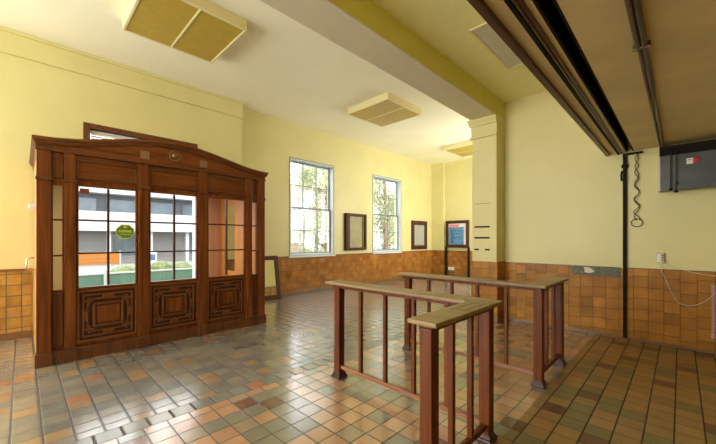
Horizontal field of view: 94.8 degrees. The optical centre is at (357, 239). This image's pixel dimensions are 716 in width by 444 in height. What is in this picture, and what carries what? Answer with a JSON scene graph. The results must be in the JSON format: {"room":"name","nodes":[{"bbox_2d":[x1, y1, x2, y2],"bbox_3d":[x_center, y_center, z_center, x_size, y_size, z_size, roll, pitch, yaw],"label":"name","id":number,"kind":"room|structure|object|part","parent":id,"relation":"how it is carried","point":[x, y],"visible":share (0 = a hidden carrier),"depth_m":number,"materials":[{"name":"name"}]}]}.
{"room":"fire station","nodes":[
{"label":"fire station","id":0,"kind":"room"},
{"bbox_2d":[0,26,244,340],"bbox_3d":[-5.530,-0.865,4.107,0.350,4.530,8.530,0,0,44],"label":"wall","id":1,"kind":"structure","parent":0,"point":[48,88],"depth_m":4.96,"materials":[{"name":"yellow paint"}]},
{"bbox_3d":[-5.430,-2.757,4.009,0.070,0.345,8.530,0,0,44],"label":"frieze moulding","id":2,"kind":"part","parent":1,"relation":"part of","materials":[{"name":"yellow paint"}]},
{"bbox_2d":[83,122,197,147],"bbox_3d":[-3.781,-1.498,5.837,0.230,0.695,1.710,0,0,44],"label":"window","id":3,"kind":"structure","parent":1,"relation":"in","point":[87,126],"depth_m":5.46,"materials":[{"name":"brown wood"}]},
{"bbox_2d":[91,130,136,138],"bbox_3d":[-3.744,-1.495,5.808,0.013,0.514,1.520,0,0,44],"label":"blind","id":4,"kind":"object","parent":3,"relation":"attached to","point":[99,132],"depth_m":5.41,"materials":[{"name":"white fabric"}]},
{"bbox_2d":[192,196,194,277],"bbox_3d":[-3.866,0.205,5.857,0.360,2.490,2.000,0,0,44],"label":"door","id":5,"kind":"structure","parent":1,"relation":"in","point":[193,198],"depth_m":6.55,"materials":[{"name":"white"}]},
{"bbox_2d":[0,0,471,164],"bbox_3d":[-1.394,-3.055,5.634,4.625,0.250,17.100,0,0,44],"label":"ceiling","id":6,"kind":"structure","parent":0,"point":[280,68],"depth_m":5.67,"materials":[{"name":"beige paint"}]},
{"bbox_2d":[122,0,246,62],"bbox_3d":[-2.307,-2.857,4.383,1.170,0.143,1.175,0,0,44],"label":"ceiling light","id":7,"kind":"object","parent":6,"relation":"attached to","point":[204,30],"visible":1,"depth_m":4.32,"materials":[{"name":"beige plastic"}]},
{"bbox_2d":[126,0,198,45],"bbox_3d":[-2.506,-2.804,4.180,1.110,0.016,0.546,0,0,44],"label":"diffuser","id":8,"kind":"object","parent":7,"relation":"attached to","point":[163,22],"depth_m":4.18,"materials":[{"name":"yellow plastic"}]},
{"bbox_2d":[173,10,243,60],"bbox_3d":[-2.108,-2.804,4.587,1.110,0.016,0.546,0,0,44],"label":"diffuser","id":9,"kind":"object","parent":7,"relation":"attached to","point":[207,35],"depth_m":4.51,"materials":[{"name":"yellow plastic"}]},
{"bbox_2d":[260,0,503,119],"bbox_3d":[-1.338,-2.615,2.101,0.439,1.030,11.530,0,0,44],"label":"beam","id":10,"kind":"structure","parent":6,"relation":"attached to","point":[363,28],"depth_m":3.71,"materials":[{"name":"paint"}]},
{"bbox_2d":[347,92,420,126],"bbox_3d":[0.590,-2.857,7.341,1.170,0.143,1.175,0,0,44],"label":"ceiling light","id":11,"kind":"object","parent":6,"relation":"attached to","point":[385,109],"visible":1,"depth_m":7.19,"materials":[{"name":"beige plastic"}]},
{"bbox_2d":[350,100,402,119],"bbox_3d":[0.390,-2.804,7.138,1.110,0.016,0.546,0,0,44],"label":"diffuser","id":12,"kind":"object","parent":11,"relation":"attached to","point":[377,108],"depth_m":7.08,"materials":[{"name":"yellow plastic"}]},
{"bbox_2d":[368,108,418,125],"bbox_3d":[0.789,-2.804,7.545,1.110,0.016,0.546,0,0,44],"label":"diffuser","id":13,"kind":"object","parent":11,"relation":"attached to","point":[400,114],"depth_m":7.48,"materials":[{"name":"yellow plastic"}]},
{"bbox_2d":[444,140,471,156],"bbox_3d":[3.514,-2.857,10.328,1.170,0.143,1.175,0,0,44],"label":"ceiling light","id":14,"kind":"object","parent":6,"relation":"attached to","point":[462,149],"visible":0.56,"depth_m":10.22,"materials":[{"name":"beige"}]},
{"bbox_2d":[446,145,471,153],"bbox_3d":[3.315,-2.804,10.124,1.110,0.016,0.546,0,0,44],"label":"diffuser","id":15,"kind":"object","parent":14,"relation":"attached to","point":[455,149],"depth_m":10.22,"materials":[{"name":"yellow plastic"}]},
{"bbox_2d":[456,150,471,156],"bbox_3d":[3.713,-2.804,10.531,1.110,0.016,0.546,0,0,44],"label":"diffuser","id":16,"kind":"object","parent":14,"relation":"attached to","point":[469,152],"depth_m":10.70,"materials":[{"name":"yellow plastic"}]},
{"bbox_2d":[241,108,431,296],"bbox_3d":[0.043,-0.865,10.161,0.302,4.530,8.620,0,0,44],"label":"wall","id":17,"kind":"structure","parent":0,"point":[268,142],"depth_m":9.34,"materials":[{"name":"yellow paint"}]},
{"bbox_2d":[289,157,334,257],"bbox_3d":[-1.250,-0.801,8.768,0.245,2.522,1.520,0,0,44],"label":"window","id":18,"kind":"structure","parent":17,"relation":"in","point":[330,168],"depth_m":8.94,"materials":[{"name":"white"}]},
{"bbox_3d":[-1.302,-1.401,8.819,0.040,1.208,1.370,0,0,44],"label":"sash","id":19,"kind":"part","parent":18,"relation":"part of","materials":[{"name":"grey"}]},
{"bbox_3d":[-1.266,-0.234,8.784,0.040,1.208,1.370,0,0,44],"label":"sash","id":20,"kind":"part","parent":18,"relation":"part of","materials":[{"name":"grey"}]},
{"bbox_3d":[-1.250,0.439,8.768,0.245,0.043,1.520,0,0,44],"label":"sill","id":21,"kind":"part","parent":18,"relation":"part of","materials":[{"name":"white wood"}]},
{"bbox_2d":[344,213,366,249],"bbox_3d":[-0.063,-0.225,9.796,0.098,1.080,0.850,0,0,44],"label":"display case","id":22,"kind":"object","parent":17,"relation":"attached to","point":[355,225],"visible":1,"depth_m":9.81,"materials":[{"name":"brown wood"}]},
{"bbox_2d":[372,174,401,253],"bbox_3d":[0.923,-0.801,10.986,0.245,2.522,1.530,0,0,44],"label":"window","id":23,"kind":"structure","parent":17,"relation":"in","point":[398,182],"depth_m":11.19,"materials":[{"name":"white wood"}]},
{"bbox_3d":[0.871,-1.401,11.037,0.040,1.208,1.380,0,0,44],"label":"sash","id":24,"kind":"part","parent":23,"relation":"part of","materials":[{"name":"grey"}]},
{"bbox_3d":[0.907,-0.234,11.002,0.040,1.208,1.380,0,0,44],"label":"sash","id":25,"kind":"part","parent":23,"relation":"part of","materials":[{"name":"grey"}]},
{"bbox_3d":[0.923,0.439,10.986,0.245,0.043,1.530,0,0,44],"label":"sill","id":26,"kind":"part","parent":23,"relation":"part of","materials":[{"name":"white wood"}]},
{"bbox_2d":[411,220,426,249],"bbox_3d":[2.282,-0.163,12.230,0.043,1.055,0.990,0,0,44],"label":"framed notice","id":27,"kind":"object","parent":17,"relation":"attached to","point":[418,228],"visible":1,"depth_m":12.21,"materials":[{"name":"brown wood"}]},
{"bbox_2d":[0,279,715,443],"bbox_3d":[1.006,1.460,3.493,11.050,0.120,16.800,0,0,44],"label":"floor","id":28,"kind":"structure","parent":0,"point":[270,382],"depth_m":3.07,"materials":[{"name":"tile"}]},
{"bbox_2d":[26,134,267,368],"bbox_3d":[-3.124,0.031,5.112,1.718,2.738,2.867,0,0,44],"label":"entrance vestibule","id":29,"kind":"object","parent":28,"relation":"on","point":[73,322],"visible":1,"depth_m":4.31,"materials":[{"name":"brown wood"}]},
{"bbox_3d":[-4.412,0.330,4.428,0.020,0.180,0.088,0,0,44],"label":"pull handle","id":30,"kind":"part","parent":29,"relation":"part of","materials":[{"name":"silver metal"}]},
{"bbox_3d":[-4.103,0.200,4.220,1.568,2.400,0.050,0,0,44],"label":"door","id":31,"kind":"part","parent":29,"relation":"part of","materials":[{"name":"orange wood"}]},
{"bbox_3d":[-3.491,0.200,3.653,0.100,2.400,0.121,0,0,44],"label":"post","id":32,"kind":"part","parent":29,"relation":"part of","materials":[{"name":"brown wood"}]},
{"bbox_3d":[-3.397,0.907,3.723,0.027,0.605,0.082,0,0,44],"label":"panel moulding","id":33,"kind":"part","parent":29,"relation":"part of","materials":[{"name":"brown wood"}]},
{"bbox_3d":[-3.397,-0.818,3.723,0.027,0.235,0.082,0,0,44],"label":"panel moulding","id":34,"kind":"part","parent":29,"relation":"part of","materials":[{"name":"brown wood"}]},
{"bbox_3d":[-3.337,0.200,3.811,0.100,2.400,0.100,0,0,44],"label":"post","id":35,"kind":"part","parent":29,"relation":"part of","materials":[{"name":"brown wood"}]},
{"bbox_2d":[80,188,88,193],"bbox_3d":[-3.247,-0.575,3.908,0.002,0.060,0.090,0,0,44],"label":"sticker","id":36,"kind":"object","parent":29,"relation":"attached to","point":[82,190],"visible":1,"depth_m":3.91,"materials":[{"name":"red paper"}]},
{"bbox_3d":[-3.097,-0.845,4.076,0.070,0.310,0.639,0,0,44],"label":"head panel","id":37,"kind":"part","parent":29,"relation":"part of","materials":[{"name":"brown wood"}]},
{"bbox_3d":[-3.071,-0.824,4.051,0.033,0.223,0.611,0,0,44],"label":"panel moulding","id":38,"kind":"part","parent":29,"relation":"part of","materials":[{"name":"brown wood"}]},
{"bbox_3d":[-3.094,0.271,4.073,0.050,1.962,0.619,0,0,44],"label":"door","id":39,"kind":"part","parent":29,"relation":"part of","materials":[{"name":"brown wood"}]},
{"bbox_3d":[-3.070,0.905,4.050,0.035,0.620,0.611,0,0,44],"label":"fretwork panel","id":40,"kind":"part","parent":29,"relation":"part of","materials":[{"name":"brown wood"}]},
{"bbox_3d":[-3.077,0.905,4.056,0.007,0.590,0.559,0,0,44],"label":"recessed panel","id":41,"kind":"part","parent":29,"relation":"part of","materials":[{"name":"brown wood"}]},
{"bbox_3d":[-3.074,0.905,4.054,0.014,0.205,0.232,0,0,44],"label":"raised panel","id":42,"kind":"part","parent":29,"relation":"part of","materials":[{"name":"brown wood"}]},
{"bbox_2d":[116,224,133,238],"bbox_3d":[-2.967,-0.100,4.193,0.004,0.180,0.196,0,0,44],"label":"badge","id":43,"kind":"object","parent":29,"relation":"attached to","point":[123,231],"visible":1,"depth_m":4.19,"materials":[{"name":"green"}]},
{"bbox_3d":[-2.830,0.200,4.328,0.100,2.400,0.120,0,0,44],"label":"post","id":44,"kind":"part","parent":29,"relation":"part of","materials":[{"name":"brown wood"}]},
{"bbox_3d":[-2.787,-1.105,4.304,0.014,0.100,0.104,0,0,44],"label":"blank plate","id":45,"kind":"part","parent":29,"relation":"part of","materials":[{"name":"brown wood"}]},
{"bbox_3d":[-2.550,-1.214,4.577,0.150,0.248,2.828,0,0,44],"label":"cornice","id":46,"kind":"part","parent":29,"relation":"part of","materials":[{"name":"brown wood"}]},
{"bbox_3d":[-2.579,-0.845,4.606,0.070,0.310,0.654,0,0,44],"label":"head panel","id":47,"kind":"part","parent":29,"relation":"part of","materials":[{"name":"brown wood"}]},
{"bbox_3d":[-2.553,-0.824,4.580,0.033,0.223,0.626,0,0,44],"label":"panel moulding","id":48,"kind":"part","parent":29,"relation":"part of","materials":[{"name":"brown wood"}]},
{"bbox_3d":[-2.575,0.271,4.602,0.050,1.962,0.634,0,0,44],"label":"door","id":49,"kind":"part","parent":29,"relation":"part of","materials":[{"name":"brown wood"}]},
{"bbox_3d":[-2.552,0.905,4.579,0.035,0.620,0.626,0,0,44],"label":"fretwork panel","id":50,"kind":"part","parent":29,"relation":"part of","materials":[{"name":"brown wood"}]},
{"bbox_3d":[-2.559,0.905,4.586,0.007,0.590,0.574,0,0,44],"label":"recessed panel","id":51,"kind":"part","parent":29,"relation":"part of","materials":[{"name":"brown wood"}]},
{"bbox_3d":[-2.556,0.905,4.583,0.014,0.205,0.238,0,0,44],"label":"raised panel","id":52,"kind":"part","parent":29,"relation":"part of","materials":[{"name":"brown wood"}]},
{"bbox_3d":[-2.307,0.200,4.862,0.100,2.400,0.120,0,0,44],"label":"post","id":53,"kind":"part","parent":29,"relation":"part of","materials":[{"name":"brown wood"}]},
{"bbox_3d":[-2.270,-1.105,4.833,0.014,0.100,0.104,0,0,44],"label":"blank plate","id":54,"kind":"part","parent":29,"relation":"part of","materials":[{"name":"brown wood"}]},
{"bbox_3d":[-2.057,0.271,5.131,0.050,1.962,0.619,0,0,44],"label":"door","id":55,"kind":"part","parent":29,"relation":"part of","materials":[{"name":"brown wood"}]},
{"bbox_3d":[-2.061,-0.845,5.135,0.070,0.310,0.639,0,0,44],"label":"head panel","id":56,"kind":"part","parent":29,"relation":"part of","materials":[{"name":"brown wood"}]},
{"bbox_3d":[-2.035,-0.824,5.109,0.033,0.223,0.611,0,0,44],"label":"panel moulding","id":57,"kind":"part","parent":29,"relation":"part of","materials":[{"name":"brown wood"}]},
{"bbox_3d":[-2.041,0.905,5.115,0.007,0.590,0.559,0,0,44],"label":"recessed panel","id":58,"kind":"part","parent":29,"relation":"part of","materials":[{"name":"brown wood"}]},
{"bbox_3d":[-2.038,0.905,5.112,0.014,0.205,0.232,0,0,44],"label":"raised panel","id":59,"kind":"part","parent":29,"relation":"part of","materials":[{"name":"brown wood"}]},
{"bbox_3d":[-2.034,0.905,5.108,0.035,0.620,0.611,0,0,44],"label":"fretwork panel","id":60,"kind":"part","parent":29,"relation":"part of","materials":[{"name":"brown wood"}]},
{"bbox_3d":[-1.800,0.200,5.380,0.100,2.400,0.100,0,0,44],"label":"post","id":61,"kind":"part","parent":29,"relation":"part of","materials":[{"name":"brown wood"}]},
{"bbox_3d":[-1.714,0.907,5.442,0.027,0.605,0.082,0,0,44],"label":"panel moulding","id":62,"kind":"part","parent":29,"relation":"part of","materials":[{"name":"brown wood"}]},
{"bbox_3d":[-1.714,-0.818,5.442,0.027,0.235,0.082,0,0,44],"label":"panel moulding","id":63,"kind":"part","parent":29,"relation":"part of","materials":[{"name":"brown wood"}]},
{"bbox_3d":[-1.646,0.200,5.537,0.100,2.400,0.121,0,0,44],"label":"post","id":64,"kind":"part","parent":29,"relation":"part of","materials":[{"name":"brown wood"}]},
{"bbox_2d":[265,256,280,300],"bbox_3d":[-2.202,0.893,7.545,0.192,1.011,0.900,0,0,44],"label":"leaning mirror","id":65,"kind":"object","parent":28,"relation":"on","point":[272,280],"visible":0.49,"depth_m":7.72,"materials":[{"name":"yellow mirror"}]},
{"bbox_2d":[265,260,276,295],"bbox_3d":[-2.204,0.894,7.547,0.148,0.852,0.740,0,0,44],"label":"mirror glass","id":66,"kind":"object","parent":65,"relation":"attached to","point":[270,265],"depth_m":7.70,"materials":[{"name":"yellow"}]},
{"bbox_2d":[325,280,503,443],"bbox_3d":[0.094,0.913,2.584,1.718,0.973,0.895,0,0,44],"label":"railing","id":67,"kind":"object","parent":28,"relation":"on","point":[462,308],"visible":1,"depth_m":2.26,"materials":[{"name":"brown wood"}]},
{"bbox_3d":[-0.191,0.937,3.357,0.076,0.926,0.076,0,0,44],"label":"post","id":68,"kind":"part","parent":67,"relation":"part of","materials":[{"name":"brown wood"}]},
{"bbox_3d":[0.352,1.288,2.825,1.443,0.035,0.036,0,0,44],"label":"rail","id":69,"kind":"part","parent":67,"relation":"part of","materials":[{"name":"brown wood"}]},
{"bbox_3d":[0.094,0.471,2.584,1.628,0.034,0.805,0,0,44],"label":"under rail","id":70,"kind":"part","parent":67,"relation":"part of","materials":[{"name":"brown wood"}]},
{"bbox_3d":[0.094,0.441,2.584,1.718,0.026,0.895,0,0,44],"label":"handrail","id":71,"kind":"part","parent":67,"relation":"part of","materials":[{"name":"brown wood"}]},
{"bbox_3d":[0.384,0.937,1.773,0.076,0.926,0.076,0,0,44],"label":"post","id":72,"kind":"part","parent":67,"relation":"part of","materials":[{"name":"brown wood"}]},
{"bbox_3d":[0.639,1.288,2.033,0.036,0.035,0.654,0,0,44],"label":"rail","id":73,"kind":"part","parent":67,"relation":"part of","materials":[{"name":"brown wood"}]},
{"bbox_3d":[0.895,0.937,2.294,0.076,0.926,0.076,0,0,44],"label":"post","id":74,"kind":"part","parent":67,"relation":"part of","materials":[{"name":"brown wood"}]},
{"bbox_2d":[445,220,469,276],"bbox_3d":[3.655,0.350,12.125,0.955,2.100,0.060,0,0,44],"label":"stand","id":75,"kind":"object","parent":28,"relation":"on","point":[457,232],"visible":0.89,"depth_m":12.10,"materials":[{"name":"brown wood"}]},
{"bbox_3d":[3.337,0.840,12.437,0.065,1.120,0.060,0,0,44],"label":"leg","id":76,"kind":"part","parent":75,"relation":"part of","materials":[{"name":"black metal"}]},
{"bbox_2d":[449,223,465,244],"bbox_3d":[3.665,-0.200,12.139,0.710,0.800,0.015,0,0,44],"label":"poster","id":77,"kind":"object","parent":75,"relation":"attached to","point":[457,231],"depth_m":12.13,"materials":[{"name":"blue paper"}]},
{"bbox_3d":[3.656,-0.200,12.130,0.910,1.000,0.050,0,0,44],"label":"frame","id":78,"kind":"part","parent":75,"relation":"part of","materials":[{"name":"brown wood"}]},
{"bbox_3d":[3.972,0.840,11.814,0.065,1.120,0.060,0,0,44],"label":"leg","id":79,"kind":"part","parent":75,"relation":"part of","materials":[{"name":"black metal"}]},
{"bbox_2d":[397,272,568,388],"bbox_3d":[1.429,0.914,3.940,1.708,0.972,0.910,0,0,44],"label":"railing","id":80,"kind":"object","parent":28,"relation":"on","point":[541,362],"visible":0.9,"depth_m":3.43,"materials":[{"name":"brown wood"}]},
{"bbox_3d":[0.645,0.937,4.211,0.076,0.926,0.076,0,0,44],"label":"post","id":81,"kind":"part","parent":80,"relation":"part of","materials":[{"name":"brown wood"}]},
{"bbox_3d":[1.188,1.288,3.679,1.443,0.035,0.036,0,0,44],"label":"rail","id":82,"kind":"part","parent":80,"relation":"part of","materials":[{"name":"brown wood"}]},
{"bbox_3d":[1.429,0.441,3.940,1.708,0.026,0.910,0,0,44],"label":"handrail","id":83,"kind":"part","parent":80,"relation":"part of","materials":[{"name":"brown wood"}]},
{"bbox_3d":[1.429,0.471,3.940,1.618,0.034,0.820,0,0,44],"label":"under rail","id":84,"kind":"part","parent":80,"relation":"part of","materials":[{"name":"brown wood"}]},
{"bbox_3d":[1.731,0.937,3.148,0.076,0.926,0.076,0,0,44],"label":"post","id":85,"kind":"part","parent":80,"relation":"part of","materials":[{"name":"brown wood"}]},
{"bbox_3d":[1.993,1.288,3.416,0.036,0.035,0.674,0,0,44],"label":"rail","id":86,"kind":"part","parent":80,"relation":"part of","materials":[{"name":"brown wood"}]},
{"bbox_3d":[2.255,0.937,3.684,0.076,0.926,0.076,0,0,44],"label":"post","id":87,"kind":"part","parent":80,"relation":"part of","materials":[{"name":"brown wood"}]},
{"bbox_2d":[431,158,471,276],"bbox_3d":[4.469,-0.865,11.564,4.705,4.530,0.422,0,0,44],"label":"wall","id":88,"kind":"structure","parent":0,"point":[451,182],"depth_m":12.42,"materials":[{"name":"yellow paint"}]},
{"bbox_2d":[373,0,546,102],"bbox_3d":[0.852,-2.790,-0.323,6.130,0.780,11.730,0,0,44],"label":"ceiling","id":89,"kind":"structure","parent":0,"point":[445,25],"depth_m":3.97,"materials":[{"name":"yellow paint"}]},
{"bbox_2d":[469,22,523,69],"bbox_3d":[1.989,-2.391,3.903,0.840,0.018,1.200,0,0,44],"label":"ceiling vent","id":90,"kind":"object","parent":89,"relation":"in","point":[483,33],"visible":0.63,"depth_m":4.05,"materials":[{"name":"beige metal"}]},
{"bbox_2d":[484,0,715,153],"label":"garage door","id":91,"kind":"structure","parent":0,"point":[593,39],"depth_m":2.30,"materials":[{"name":"brown wood"}]},
{"bbox_2d":[503,0,622,154],"bbox_3d":[-0.163,-1.214,0.698,0.060,0.028,11.070,0,0,44],"label":"track","id":92,"kind":"object","parent":91,"relation":"attached to","point":[518,8],"visible":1,"depth_m":2.21,"materials":[{"name":"black metal"}]},
{"bbox_2d":[624,0,664,146],"bbox_3d":[0.160,-1.211,0.410,0.085,0.034,11.010,0,0,44],"label":"conduit","id":93,"kind":"object","parent":91,"relation":"attached to","point":[634,10],"visible":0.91,"depth_m":2.09,"materials":[{"name":"brown metal"}]},
{"bbox_2d":[504,91,715,353],"bbox_3d":[4.667,-0.865,3.926,6.425,4.530,0.319,0,0,44],"label":"wall","id":94,"kind":"structure","parent":0,"point":[563,197],"depth_m":4.84,"materials":[{"name":"yellow paint"}]},
{"bbox_2d":[467,113,504,322],"bbox_3d":[2.281,-0.355,5.828,0.515,3.510,0.440,0,0,44],"label":"pilaster","id":95,"kind":"object","parent":94,"relation":"attached to","point":[487,138],"visible":0.88,"depth_m":5.68,"materials":[{"name":"yellow paint"}]},
{"bbox_2d":[467,0,609,156],"bbox_3d":[-0.277,-1.266,0.782,0.046,0.128,11.130,0,0,44],"label":"trim","id":96,"kind":"structure","parent":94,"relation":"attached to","point":[480,6],"depth_m":2.21,"materials":[{"name":"brown wood"}]},
{"bbox_2d":[620,151,642,337],"bbox_3d":[3.773,0.085,4.542,0.244,2.570,0.050,0,0,44],"label":"guide","id":97,"kind":"object","parent":94,"relation":"attached to","point":[624,166],"visible":1,"depth_m":4.59,"materials":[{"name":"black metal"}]},
{"bbox_3d":[3.800,-1.187,4.516,0.170,0.023,0.050,0,0,44],"label":"plate","id":98,"kind":"part","parent":97,"relation":"part of","materials":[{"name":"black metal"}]},
{"bbox_2d":[631,154,642,226],"bbox_3d":[3.820,-0.671,4.508,0.129,1.002,0.046,0,0,44],"label":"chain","id":99,"kind":"object","parent":97,"relation":"hanging from","point":[636,187],"visible":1,"depth_m":4.51,"materials":[{"name":"grey metal"}]},
{"bbox_2d":[656,253,663,262],"bbox_3d":[3.988,0.240,4.340,0.075,0.130,0.050,0,0,44],"label":"junction box","id":100,"kind":"object","parent":94,"relation":"attached to","point":[659,256],"visible":1,"depth_m":4.32,"materials":[{"name":"beige plastic"}]},
{"bbox_2d":[660,263,715,305],"bbox_3d":[4.188,0.572,4.156,0.557,0.535,0.019,0,0,41],"label":"loose cable","id":101,"kind":"object","parent":100,"relation":"attached to","point":[660,263],"visible":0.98,"depth_m":4.24,"materials":[{"name":"beige plastic"}]},
{"bbox_2d":[664,263,713,275],"bbox_3d":[4.280,0.375,4.046,0.788,0.148,0.009,0,0,44],"label":"loose cable","id":102,"kind":"object","parent":100,"relation":"attached to","point":[664,263],"visible":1,"depth_m":4.14,"materials":[{"name":"beige plastic"}]},
{"bbox_2d":[658,139,715,192],"bbox_3d":[4.353,-0.900,3.866,1.210,0.560,0.225,0,0,44],"label":"electrical box","id":103,"kind":"object","parent":94,"relation":"attached to","point":[696,161],"visible":1,"depth_m":4.03,"materials":[{"name":"grey paint"}]},
{"bbox_2d":[668,151,672,190],"bbox_3d":[3.905,-0.856,4.109,0.048,0.488,0.047,0,0,44],"label":"pull cord","id":104,"kind":"object","parent":103,"relation":"hanging from","point":[670,188],"visible":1,"depth_m":4.11,"materials":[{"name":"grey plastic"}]},
{"bbox_3d":[3.905,-0.865,4.109,0.010,0.470,0.012,0,0,-31],"label":"cord","id":105,"kind":"part","parent":104,"relation":"part of","materials":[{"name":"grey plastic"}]},
{"bbox_2d":[674,151,678,192],"bbox_3d":[3.941,-0.841,4.074,0.048,0.518,0.047,0,0,44],"label":"pull cord","id":106,"kind":"object","parent":103,"relation":"hanging from","point":[676,190],"visible":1,"depth_m":4.07,"materials":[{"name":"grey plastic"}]},
{"bbox_3d":[3.941,-0.850,4.074,0.010,0.500,0.012,0,0,-31],"label":"cord","id":107,"kind":"part","parent":106,"relation":"part of","materials":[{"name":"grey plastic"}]},
{"bbox_2d":[711,284,715,339],"bbox_3d":[4.262,0.867,3.945,0.040,0.665,0.038,0,0,44],"label":"hanging cord","id":108,"kind":"object","parent":94,"relation":"hanging from","point":[713,335],"visible":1,"depth_m":3.94,"materials":[{"name":"plastic"}]},
{"label":"outside","id":109,"kind":"structure","parent":0,"visible":0},
{"bbox_2d":[79,247,391,273],"bbox_3d":[-17.027,1.850,30.671,52.750,0.100,100.000,0,0,44],"label":"ground","id":110,"kind":"structure","parent":109,"point":[99,268],"depth_m":21.93,"materials":[{"name":"white concrete"}]},
{"bbox_2d":[79,251,120,265],"bbox_3d":[-10.046,1.125,12.630,0.070,1.350,1.550,0,0,44],"label":"banner","id":111,"kind":"object","parent":110,"relation":"on","point":[115,258],"visible":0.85,"depth_m":12.66,"materials":[{"name":"orange"}]},
{"bbox_2d":[79,268,191,286],"bbox_3d":[-6.788,1.300,8.747,0.140,1.000,15.000,0,0,44],"label":"fence","id":112,"kind":"object","parent":110,"relation":"on","point":[92,279],"visible":0.15,"depth_m":9.10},
{"bbox_3d":[-6.725,1.300,8.762,0.070,1.000,0.070,0,0,44],"label":"post","id":113,"kind":"part","parent":112,"relation":"part of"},
{"bbox_3d":[-6.810,0.910,8.768,0.080,0.040,15.000,0,0,44],"label":"rail","id":114,"kind":"part","parent":112,"relation":"part of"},
{"bbox_2d":[79,261,191,273],"bbox_3d":[-10.147,1.344,9.710,1.262,1.138,12.282,0,0,44],"label":"hedge","id":115,"kind":"object","parent":110,"relation":"on","point":[157,265],"visible":0.08,"depth_m":12.34,"materials":[{"name":"green plant"}]},
{"bbox_2d":[151,252,156,263],"bbox_3d":[-8.709,1.175,13.875,0.040,1.250,0.400,0,0,44],"label":"street sign","id":116,"kind":"object","parent":110,"relation":"on","point":[154,254],"visible":0.45,"depth_m":13.92,"materials":[{"name":"white plastic"}]},
{"bbox_2d":[79,186,305,264],"bbox_3d":[-25.876,-1.900,19.741,7.400,7.400,52.000,0,0,44],"label":"building","id":117,"kind":"structure","parent":110,"relation":"on","point":[93,205],"depth_m":25.16,"materials":[{"name":"white concrete"}]},
{"bbox_2d":[291,163,324,252],"bbox_3d":[-2.842,-3.181,21.998,5.134,9.972,5.186,0,0,-13],"label":"tree","id":118,"kind":"object","parent":110,"relation":"on","point":[294,198],"visible":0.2,"depth_m":22.06,"materials":[{"name":"green plant"}]},
{"bbox_2d":[291,164,326,251],"bbox_3d":[-1.492,-2.206,16.761,4.524,8.025,3.856,0,0,21],"label":"tree","id":119,"kind":"object","parent":110,"relation":"on","point":[308,175],"visible":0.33,"depth_m":16.56,"materials":[{"name":"green plant"}]},
{"bbox_2d":[374,179,393,249],"bbox_3d":[1.676,-2.240,20.188,4.496,8.094,4.304,0,0,44],"label":"tree","id":120,"kind":"object","parent":110,"relation":"on","point":[384,219],"visible":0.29,"depth_m":19.98,"materials":[{"name":"green plant"}]}
]}

